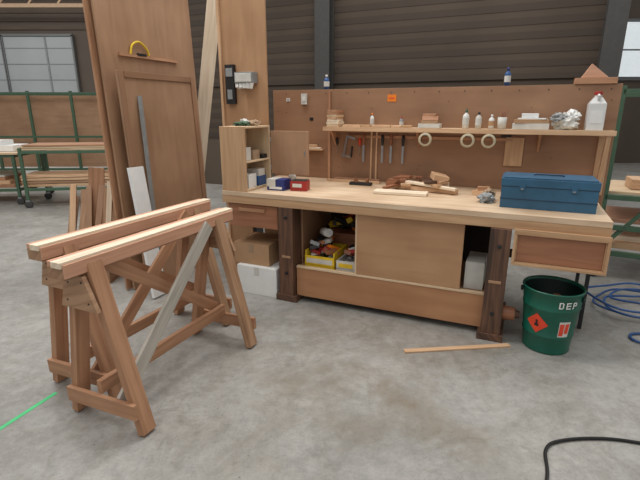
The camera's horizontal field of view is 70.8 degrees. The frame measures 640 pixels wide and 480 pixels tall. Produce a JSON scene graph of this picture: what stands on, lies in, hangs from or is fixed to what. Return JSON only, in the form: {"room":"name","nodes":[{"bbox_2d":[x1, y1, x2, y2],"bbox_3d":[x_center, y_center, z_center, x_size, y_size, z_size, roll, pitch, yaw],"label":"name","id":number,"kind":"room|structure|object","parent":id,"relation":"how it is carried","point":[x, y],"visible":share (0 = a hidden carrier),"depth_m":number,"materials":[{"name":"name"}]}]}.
{"room":"woodworking shop","nodes":[
{"label":"woodworking shop","id":0,"kind":"room"},
{"bbox_2d":[0,0,95,91],"bbox_3d":[-15.000,-6.874,16.827,22.000,7.020,0.260,0,16,0],"label":"wall","id":1,"kind":"structure","parent":0,"point":[12,20],"depth_m":16.45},
{"bbox_2d":[0,34,80,91],"bbox_3d":[-11.650,-5.491,17.010,5.220,4.220,0.130,0,16,0],"label":"window","id":2,"kind":"structure","parent":1,"relation":"in","point":[28,62],"depth_m":16.68,"materials":[{"name":"white glass"}]},
{"bbox_2d":[0,163,639,479],"bbox_3d":[-3.000,-2.056,12.934,46.000,0.102,34.000,0,16,0],"label":"floor","id":3,"kind":"structure","parent":0,"point":[326,389],"depth_m":2.54,"materials":[{"name":"concrete"}]},
{"bbox_2d":[0,150,54,204],"bbox_3d":[-6.263,-1.149,8.005,2.400,0.874,1.200,-2,16,-6],"label":"cart","id":4,"kind":"object","parent":3,"relation":"on","point":[8,178],"visible":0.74,"depth_m":7.69,"materials":[{"name":"green metal"}]},
{"bbox_2d":[0,139,25,150],"bbox_3d":[-5.700,-1.650,7.823,1.000,0.180,0.450,0,16,0],"label":"blocks","id":5,"kind":"object","parent":4,"relation":"on","point":[5,144],"visible":0.85,"depth_m":7.66},
{"bbox_2d":[0,0,82,7],"bbox_3d":[-13.500,-5.926,15.986,17.150,5.660,0.150,0,16,0],"label":"roof truss","id":6,"kind":"object","parent":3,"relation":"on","point":[29,4],"visible":0.29,"depth_m":15.33,"materials":[{"name":"brown wood"}]},
{"bbox_2d":[0,91,107,170],"bbox_3d":[-6.919,-2.349,10.240,5.320,1.949,1.068,-1,16,-2],"label":"wood panel","id":7,"kind":"object","parent":3,"relation":"on","point":[26,117],"visible":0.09,"depth_m":9.89,"materials":[{"name":"brown wood"}]},
{"bbox_2d":[15,142,108,207],"bbox_3d":[-3.983,-1.169,7.831,2.000,1.009,0.860,-3,16,-10],"label":"cart","id":8,"kind":"object","parent":3,"relation":"on","point":[31,181],"visible":0.48,"depth_m":7.45,"materials":[{"name":"green metal"}]},
{"bbox_2d":[68,167,118,283],"bbox_3d":[-2.200,-0.157,4.272,0.520,1.027,0.500,0,16,0],"label":"planks","id":9,"kind":"object","parent":3,"relation":"on","point":[97,208],"visible":0.36,"depth_m":4.31,"materials":[{"name":"red wood"}]},
{"bbox_2d":[82,0,132,289],"bbox_3d":[-1.519,-1.054,4.166,0.110,2.790,1.200,7,17,23],"label":"plywood sheet","id":10,"kind":"object","parent":3,"relation":"on","point":[87,9],"visible":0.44,"depth_m":3.62,"materials":[{"name":"brown wood"}]},
{"bbox_2d":[26,198,231,397],"bbox_3d":[-1.112,0.293,2.909,0.510,0.903,1.340,7,18,24],"label":"sawhorse","id":11,"kind":"object","parent":3,"relation":"on","point":[43,250],"visible":0.55,"depth_m":2.60,"materials":[{"name":"brown wood"}]},
{"bbox_2d":[127,166,164,297],"bbox_3d":[-1.444,-0.058,3.776,0.210,1.098,0.152,11,19,34],"label":"board","id":12,"kind":"object","parent":3,"relation":"on","point":[136,175],"visible":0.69,"depth_m":3.71,"materials":[{"name":"white wood"}]},
{"bbox_2d":[90,0,206,288],"bbox_3d":[-1.473,-1.025,4.154,0.110,2.740,1.130,7,17,23],"label":"plywood sheet","id":13,"kind":"object","parent":3,"relation":"on","point":[163,26],"visible":0.49,"depth_m":3.82,"materials":[{"name":"brown wood"}]},
{"bbox_2d":[118,41,177,62],"bbox_3d":[-1.488,-1.649,3.930,0.024,0.135,0.690,7,17,23],"label":"hook rail","id":14,"kind":"object","parent":13,"relation":"attached to","point":[139,55],"visible":1,"depth_m":3.85,"materials":[{"name":"brown wood"}]},
{"bbox_2d":[137,96,159,249],"bbox_3d":[-1.465,-0.390,3.917,0.041,1.652,0.159,-10,19,-32],"label":"strip","id":15,"kind":"object","parent":3,"relation":"on","point":[140,103],"visible":0.56,"depth_m":3.84,"materials":[{"name":"grey metal"}]},
{"bbox_2d":[46,207,256,435],"bbox_3d":[-0.872,0.375,2.623,0.510,0.903,1.270,7,18,24],"label":"sawhorse","id":16,"kind":"object","parent":3,"relation":"on","point":[86,285],"visible":1,"depth_m":2.32,"materials":[{"name":"brown wood"}]},
{"bbox_2d":[115,70,205,275],"bbox_3d":[-1.385,-0.566,4.188,0.112,1.841,0.920,7,17,23],"label":"framed panel","id":17,"kind":"object","parent":3,"relation":"on","point":[169,101],"visible":0.62,"depth_m":4.09,"materials":[{"name":"brown wood"}]},
{"bbox_2d":[198,0,217,171],"bbox_3d":[-1.250,-1.205,4.783,0.653,2.765,0.089,4,17,15],"label":"plank","id":18,"kind":"object","parent":3,"relation":"on","point":[210,40],"visible":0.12,"depth_m":4.59,"materials":[{"name":"beige wood"}]},
{"bbox_2d":[215,0,268,266],"bbox_3d":[-0.672,-0.995,4.068,0.470,2.750,0.038,7,17,23],"label":"panel","id":19,"kind":"object","parent":3,"relation":"on","point":[241,24],"visible":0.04,"depth_m":3.89,"materials":[{"name":"brown wood"}]},
{"bbox_2d":[224,64,236,103],"bbox_3d":[-0.791,-1.377,3.987,0.090,0.330,0.044,7,17,23],"label":"file holder","id":20,"kind":"object","parent":19,"relation":"attached to","point":[231,90],"visible":0.98,"depth_m":3.97,"materials":[{"name":"black plastic"}]},
{"bbox_2d":[234,72,257,88],"bbox_3d":[-0.640,-1.376,3.890,0.186,0.139,0.094,7,17,23],"label":"dispenser","id":21,"kind":"object","parent":19,"relation":"attached to","point":[242,80],"visible":1,"depth_m":3.85,"materials":[{"name":"white plastic"}]},
{"bbox_2d":[237,261,279,297],"bbox_3d":[-0.467,0.302,4.073,0.390,0.254,0.402,7,17,23],"label":"carton","id":22,"kind":"object","parent":3,"relation":"on","point":[255,279],"visible":0.46,"depth_m":3.89,"materials":[{"name":"cardboard"}]},
{"bbox_2d":[234,232,278,266],"bbox_3d":[-0.523,0.075,4.056,0.350,0.188,0.362,7,17,23],"label":"cardboard box","id":23,"kind":"object","parent":22,"relation":"on","point":[256,248],"visible":0.9,"depth_m":3.92,"materials":[{"name":"brown cardboard"}]},
{"bbox_2d":[254,227,263,232],"bbox_3d":[-0.778,-1.333,4.975,0.200,2.900,0.200,7,17,23],"label":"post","id":24,"kind":"object","parent":3,"relation":"on","point":[255,228],"visible":0.02,"depth_m":5.26,"materials":[{"name":"black metal"}]},
{"bbox_2d":[264,229,301,258],"bbox_3d":[-0.316,0.064,4.413,0.350,0.524,0.282,7,17,23],"label":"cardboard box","id":25,"kind":"object","parent":3,"relation":"on","point":[271,231],"visible":0.02,"depth_m":4.29,"materials":[{"name":"brown cardboard"}]},
{"bbox_2d":[314,0,333,89],"bbox_3d":[0.074,-4.262,7.751,0.280,7.000,0.210,7,17,23],"label":"steel column","id":26,"kind":"structure","parent":3,"relation":"on","point":[323,9],"depth_m":7.90,"materials":[{"name":"grey metal"}]},
{"bbox_2d":[222,175,613,342],"bbox_3d":[0.660,0.050,3.779,2.825,0.900,1.045,7,17,23],"label":"workbench","id":27,"kind":"object","parent":3,"relation":"on","point":[412,252],"visible":0.92,"depth_m":3.31,"materials":[{"name":"red wood"}]},
{"bbox_2d":[219,125,308,191],"bbox_3d":[-0.456,-0.692,3.789,0.622,0.518,0.420,6,17,21],"label":"upper cabinet","id":28,"kind":"object","parent":27,"relation":"on","point":[246,164],"visible":0.94,"depth_m":3.86,"materials":[{"name":"wood"}]},
{"bbox_2d":[233,118,260,125],"bbox_3d":[-0.627,-0.995,3.792,0.215,0.061,0.212,10,19,30],"label":"gloves","id":29,"kind":"object","parent":28,"relation":"on","point":[243,122],"visible":1,"depth_m":3.77,"materials":[{"name":"green fabric"}]},
{"bbox_2d":[267,177,290,190],"bbox_3d":[-0.347,-0.476,3.813,0.162,0.092,0.134,7,17,23],"label":"box","id":30,"kind":"object","parent":27,"relation":"on","point":[274,183],"visible":0.97,"depth_m":3.76,"materials":[{"name":"blue cardboard"}]},
{"bbox_2d":[288,174,295,179],"bbox_3d":[-0.249,-0.564,4.067,0.071,0.120,0.071,0,16,0],"label":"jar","id":31,"kind":"object","parent":27,"relation":"on","point":[291,176],"visible":0.22,"depth_m":4.04,"materials":[{"name":"white plastic"}]},
{"bbox_2d":[290,179,309,190],"bbox_3d":[-0.168,-0.462,3.773,0.140,0.086,0.114,4,16,13],"label":"box","id":32,"kind":"object","parent":27,"relation":"on","point":[295,184],"visible":1,"depth_m":3.73,"materials":[{"name":"red cardboard"}]},
{"bbox_2d":[305,235,346,269],"bbox_3d":[0.059,0.083,3.803,0.274,0.221,0.302,7,17,23],"label":"storage bin","id":33,"kind":"object","parent":27,"relation":"on","point":[323,253],"visible":0.98,"depth_m":3.72,"materials":[{"name":"yellow plastic"}]},
{"bbox_2d":[320,227,332,236],"bbox_3d":[0.052,-0.065,3.788,0.070,0.079,0.108,-9,18,-28],"label":"paper roll","id":34,"kind":"object","parent":33,"relation":"on","point":[326,232],"visible":1,"depth_m":3.75,"materials":[{"name":"white paper"}]},
{"bbox_2d":[324,214,355,249],"bbox_3d":[0.277,-0.062,4.050,0.411,0.364,0.300,7,17,23],"label":"storage bin","id":35,"kind":"object","parent":27,"relation":"on","point":[343,227],"visible":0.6,"depth_m":3.95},
{"bbox_2d":[336,244,354,271],"bbox_3d":[0.270,0.127,3.719,0.174,0.183,0.302,7,17,23],"label":"storage bin","id":36,"kind":"object","parent":27,"relation":"on","point":[346,262],"visible":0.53,"depth_m":3.62,"materials":[{"name":"plastic"}]},
{"bbox_2d":[327,177,379,183],"bbox_3d":[0.319,-0.562,4.223,0.520,0.030,0.090,7,17,23],"label":"batten","id":37,"kind":"object","parent":27,"relation":"on","point":[340,179],"visible":0.92,"depth_m":4.22,"materials":[{"name":"brown wood"}]},
{"bbox_2d":[349,176,371,185],"bbox_3d":[0.366,-0.530,4.034,0.200,0.074,0.060,7,17,23],"label":"plane","id":38,"kind":"object","parent":27,"relation":"on","point":[355,182],"visible":1,"depth_m":4.02,"materials":[{"name":"black metal"}]},
{"bbox_2d":[373,188,427,196],"bbox_3d":[0.644,-0.379,3.598,0.420,0.022,0.130,6,17,20],"label":"board","id":39,"kind":"object","parent":27,"relation":"on","point":[376,191],"visible":1,"depth_m":3.57,"materials":[{"name":"brown wood"}]},
{"bbox_2d":[382,171,458,194],"bbox_3d":[0.851,-0.501,3.797,0.642,0.144,0.398,7,17,22],"label":"pile","id":40,"kind":"object","parent":27,"relation":"on","point":[438,183],"visible":0.99,"depth_m":3.74,"materials":[{"name":"brown wood"}]},
{"bbox_2d":[463,251,487,289],"bbox_3d":[1.161,0.222,3.351,0.130,0.202,0.282,7,17,23],"label":"carton","id":41,"kind":"object","parent":27,"relation":"on","point":[476,262],"visible":1,"depth_m":3.24,"materials":[{"name":"white cardboard"}]},
{"bbox_2d":[472,186,489,195],"bbox_3d":[1.283,-0.383,3.528,0.101,0.070,0.140,-9,19,-30],"label":"wood block","id":42,"kind":"object","parent":27,"relation":"on","point":[479,190],"visible":0.62,"depth_m":3.52,"materials":[{"name":"brown wood"}]},
{"bbox_2d":[476,188,495,202],"bbox_3d":[1.232,-0.331,3.311,0.128,0.088,0.221,10,19,32],"label":"rag","id":43,"kind":"object","parent":27,"relation":"on","point":[488,196],"visible":1,"depth_m":3.26,"materials":[{"name":"white fabric"}]},
{"bbox_2d":[499,172,601,213],"bbox_3d":[1.566,-0.341,3.103,0.588,0.224,0.316,7,17,23],"label":"toolbox","id":44,"kind":"object","parent":27,"relation":"on","point":[535,191],"visible":1,"depth_m":2.98,"materials":[{"name":"metal"}]},
{"bbox_2d":[273,83,622,206],"bbox_3d":[0.854,-0.464,4.057,2.950,1.735,0.280,7,17,23],"label":"board","id":45,"kind":"object","parent":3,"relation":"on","point":[579,151],"visible":0.77,"depth_m":3.87,"materials":[{"name":"red wood"}]},
{"bbox_2d":[301,94,306,104],"bbox_3d":[-0.153,-1.355,4.326,0.060,0.100,0.023,7,17,23],"label":"light switch","id":46,"kind":"object","parent":45,"relation":"attached to","point":[303,96],"visible":1,"depth_m":4.32,"materials":[{"name":"white plastic"}]},
{"bbox_2d":[309,144,321,148],"bbox_3d":[-0.064,-0.915,4.404,0.160,0.039,0.036,7,17,23],"label":"blocks","id":47,"kind":"object","parent":45,"relation":"on","point":[311,146],"visible":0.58,"depth_m":4.39,"materials":[{"name":"brown wood"}]},
{"bbox_2d":[324,75,328,88],"bbox_3d":[0.063,-1.492,4.255,0.053,0.130,0.053,0,16,0],"label":"spray can","id":48,"kind":"object","parent":45,"relation":"on","point":[326,80],"visible":0.95,"depth_m":4.24,"materials":[{"name":"blue metal"}]},
{"bbox_2d":[326,110,343,126],"bbox_3d":[0.141,-1.126,4.159,0.124,0.146,0.151,7,17,24],"label":"wood","id":49,"kind":"object","parent":45,"relation":"on","point":[334,117],"visible":0.98,"depth_m":4.11,"materials":[{"name":"brown wood"}]},
{"bbox_2d":[336,137,338,153],"bbox_3d":[0.166,-0.899,4.295,0.026,0.160,0.026,0,16,0],"label":"screwdriver","id":50,"kind":"object","parent":45,"relation":"hanging from","point":[337,138],"visible":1,"depth_m":4.28,"materials":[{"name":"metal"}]},
{"bbox_2d":[341,135,355,157],"bbox_3d":[0.270,-0.882,4.248,0.144,0.209,0.033,7,18,24],"label":"clamp","id":51,"kind":"object","parent":45,"relation":"attached to","point":[347,136],"visible":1,"depth_m":4.24,"materials":[{"name":"metal"}]},
{"bbox_2d":[362,134,364,161],"bbox_3d":[0.406,-0.856,4.192,0.030,0.255,0.034,0,16,0],"label":"chisel","id":52,"kind":"object","parent":45,"relation":"attached to","point":[363,136],"visible":1,"depth_m":4.18,"materials":[{"name":"metal"}]},
{"bbox_2d":[370,113,373,124],"bbox_3d":[0.473,-1.087,4.075,0.037,0.120,0.037,0,16,0],"label":"glue bottle","id":53,"kind":"object","parent":45,"relation":"on","point":[372,116],"visible":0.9,"depth_m":4.06,"materials":[{"name":"white plastic"}]},
{"bbox_2d":[342,124,411,127],"bbox_3d":[0.504,-1.010,3.987,0.628,0.018,0.078,7,17,23],"label":"wood strip","id":54,"kind":"object","parent":45,"relation":"on","point":[344,125],"visible":1,"depth_m":3.95,"materials":[{"name":"brown wood"}]},
{"bbox_2d":[381,135,383,162],"bbox_3d":[0.570,-0.836,4.122,0.030,0.255,0.034,0,16,0],"label":"chisel","id":55,"kind":"object","parent":45,"relation":"attached to","point":[382,136],"visible":1,"depth_m":4.11,"materials":[{"name":"metal"}]},
{"bbox_2d":[389,135,392,162],"bbox_3d":[0.644,-0.827,4.091,0.030,0.255,0.034,0,16,0],"label":"chisel","id":56,"kind":"object","parent":45,"relation":"attached to","point":[391,136],"visible":1,"depth_m":4.08,"materials":[{"name":"metal"}]},
{"bbox_2d":[387,95,395,101],"bbox_3d":[0.640,-1.264,4.008,0.080,0.060,0.003,7,17,23],"label":"price label","id":57,"kind":"object","parent":45,"relation":"attached to","point":[391,98],"visible":1,"depth_m":4.01,"materials":[{"name":"orange paper"}]},
{"bbox_2d":[399,117,403,124],"bbox_3d":[0.720,-1.043,3.975,0.037,0.090,0.037,0,16,0],"label":"oil bottle","id":58,"kind":"object","parent":45,"relation":"on","point":[401,122],"visible":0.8,"depth_m":3.96,"materials":[{"name":"white plastic"}]},
{"bbox_2d":[401,135,404,163],"bbox_3d":[0.744,-0.815,4.049,0.030,0.255,0.034,0,16,0],"label":"chisel","id":59,"kind":"object","parent":45,"relation":"attached to","point":[403,136],"visible":1,"depth_m":4.04,"materials":[{"name":"metal"}]},
{"bbox_2d":[418,133,431,145],"bbox_3d":[0.878,-0.840,3.762,0.110,0.112,0.030,7,17,23],"label":"tape roll","id":60,"kind":"object","parent":45,"relation":"attached to","point":[422,134],"visible":1,"depth_m":3.75,"materials":[{"name":"paper"}]},
{"bbox_2d":[418,114,441,127],"bbox_3d":[0.938,-1.014,3.826,0.180,0.117,0.120,7,17,23],"label":"pile","id":61,"kind":"object","parent":45,"relation":"on","point":[428,120],"visible":0.99,"depth_m":3.79,"materials":[{"name":"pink wood"}]},
{"bbox_2d":[462,109,468,127],"bbox_3d":[1.203,-0.998,3.710,0.053,0.150,0.053,0,16,0],"label":"spray bottle","id":62,"kind":"object","parent":45,"relation":"on","point":[465,122],"visible":1,"depth_m":3.69,"materials":[{"name":"plastic"}]},
{"bbox_2d":[460,133,474,147],"bbox_3d":[1.190,-0.803,3.630,0.110,0.112,0.030,7,17,23],"label":"tape roll","id":63,"kind":"object","parent":45,"relation":"attached to","point":[468,134],"visible":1,"depth_m":3.62,"materials":[{"name":"paper"}]},
{"bbox_2d":[475,112,481,128],"bbox_3d":[1.295,-0.978,3.674,0.049,0.130,0.049,0,16,0],"label":"bottle","id":64,"kind":"object","parent":45,"relation":"on","point":[478,120],"visible":1,"depth_m":3.66,"materials":[{"name":"white plastic"}]},
{"bbox_2d":[481,134,495,147],"bbox_3d":[1.336,-0.785,3.568,0.110,0.112,0.030,7,17,23],"label":"tape roll","id":65,"kind":"object","parent":45,"relation":"attached to","point":[486,135],"visible":1,"depth_m":3.56,"materials":[{"name":"paper"}]},
{"bbox_2d":[488,115,494,128],"bbox_3d":[1.386,-0.957,3.638,0.045,0.110,0.045,0,16,0],"label":"glue bottle","id":66,"kind":"object","parent":45,"relation":"on","point":[491,120],"visible":1,"depth_m":3.62,"materials":[{"name":"white plastic"}]},
{"bbox_2d":[497,111,506,128],"bbox_3d":[1.460,-0.963,3.603,0.070,0.141,0.070,0,16,0],"label":"mug","id":67,"kind":"object","parent":45,"relation":"on","point":[501,124],"visible":1,"depth_m":3.59,"materials":[{"name":"white ceramic"}]},
{"bbox_2d":[504,67,510,85],"bbox_3d":[1.518,-1.320,3.638,0.049,0.140,0.049,0,16,0],"label":"bottle","id":68,"kind":"object","parent":45,"relation":"on","point":[507,78],"visible":0.99,"depth_m":3.62,"materials":[{"name":"blue plastic"}]},
{"bbox_2d":[512,113,548,129],"bbox_3d":[1.652,-0.930,3.525,0.260,0.120,0.158,7,17,23],"label":"pile","id":69,"kind":"object","parent":45,"relation":"on","point":[530,121],"visible":0.99,"depth_m":3.47,"materials":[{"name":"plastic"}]},
{"bbox_2d":[549,109,581,129],"bbox_3d":[1.861,-0.917,3.417,0.220,0.155,0.161,0,16,0],"label":"crumpled bag","id":70,"kind":"object","parent":45,"relation":"on","point":[561,121],"visible":1,"depth_m":3.39,"materials":[{"name":"white plastic"}]},
{"bbox_2d":[583,91,606,130],"bbox_3d":[2.044,-0.955,3.333,0.110,0.275,0.137,7,17,23],"label":"plastic jug","id":71,"kind":"object","parent":45,"relation":"on","point":[596,108],"visible":1,"depth_m":3.28,"materials":[{"name":"white plastic"}]},
{"bbox_2d":[573,64,617,83],"bbox_3d":[2.082,-1.250,3.389,0.280,0.143,0.090,7,17,23],"label":"pink offcut","id":72,"kind":"object","parent":45,"relation":"on","point":[593,75],"visible":0.92,"depth_m":3.36,"materials":[{"name":"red wood"}]},
{"bbox_2d":[403,343,510,352],"bbox_3d":[0.925,0.728,3.028,0.734,0.010,0.040,-2,16,-6],"label":"wood strip","id":73,"kind":"object","parent":3,"relation":"on","point":[501,345],"visible":1,"depth_m":3.02,"materials":[{"name":"brown wood"}]},
{"bbox_2d":[521,275,586,354],"bbox_3d":[1.540,0.507,3.022,0.378,0.440,0.378,0,16,0],"label":"bucket","id":74,"kind":"object","parent":3,"relation":"on","point":[552,305],"visible":1,"depth_m":2.92,"materials":[{"name":"green metal"}]},
{"bbox_2d":[543,436,639,479],"bbox_3d":[1.648,1.019,2.006,1.509,0.015,0.403,0,16,0],"label":"power cable","id":75,"kind":"object","parent":3,"relation":"on","point":[553,442],"visible":1,"depth_m":2.17,"materials":[{"name":"black rubber"}]},
{"bbox_2d":[587,282,639,342],"bbox_3d":[2.720,0.527,3.464,1.165,0.154,0.956,0,16,0],"label":"air hose","id":76,"kind":"object","parent":3,"relation":"on","point":[607,306],"visible":0.99,"depth_m":3.60,"materials":[{"name":"blue rubber"}]},
{"bbox_2d":[597,0,631,83],"bbox_3d":[4.111,-3.772,6.045,0.260,7.000,0.210,7,17,23],"label":"steel column","id":77,"kind":"structure","parent":3,"relation":"on","point":[617,11],"depth_m":6.23,"materials":[{"name":"grey metal"}]},
{"bbox_2d":[590,86,639,275],"bbox_3d":[3.815,-0.462,4.023,2.318,1.749,0.960,8,18,27],"label":"rack","id":78,"kind":"object","parent":3,"relation":"on","point":[627,237],"visible":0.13,"depth_m":4.19,"materials":[{"name":"metal"}]},
{"bbox_2d":[188,0,606,184],"bbox_3d":[0.481,-4.277,7.805,8.420,7.000,0.160,7,17,23],"label":"wall","id":79,"kind":"structure","parent":0,"point":[378,43],"depth_m":7.48,"materials":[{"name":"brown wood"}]},
{"bbox_2d":[614,0,639,162],"bbox_3d":[13.500,-5.771,13.014,13.000,7.000,0.200,0,16,0],"label":"wall","id":80,"kind":"structure","parent":0,"point":[628,145],"depth_m":13.58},
{"bbox_2d":[618,18,639,79],"bbox_3d":[11.600,-5.461,12.931,8.400,1.650,0.110,0,16,0],"label":"window","id":81,"kind":"structure","parent":80,"relation":"in","point":[630,61],"depth_m":12.92,"materials":[{"name":"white glass"}]}
]}

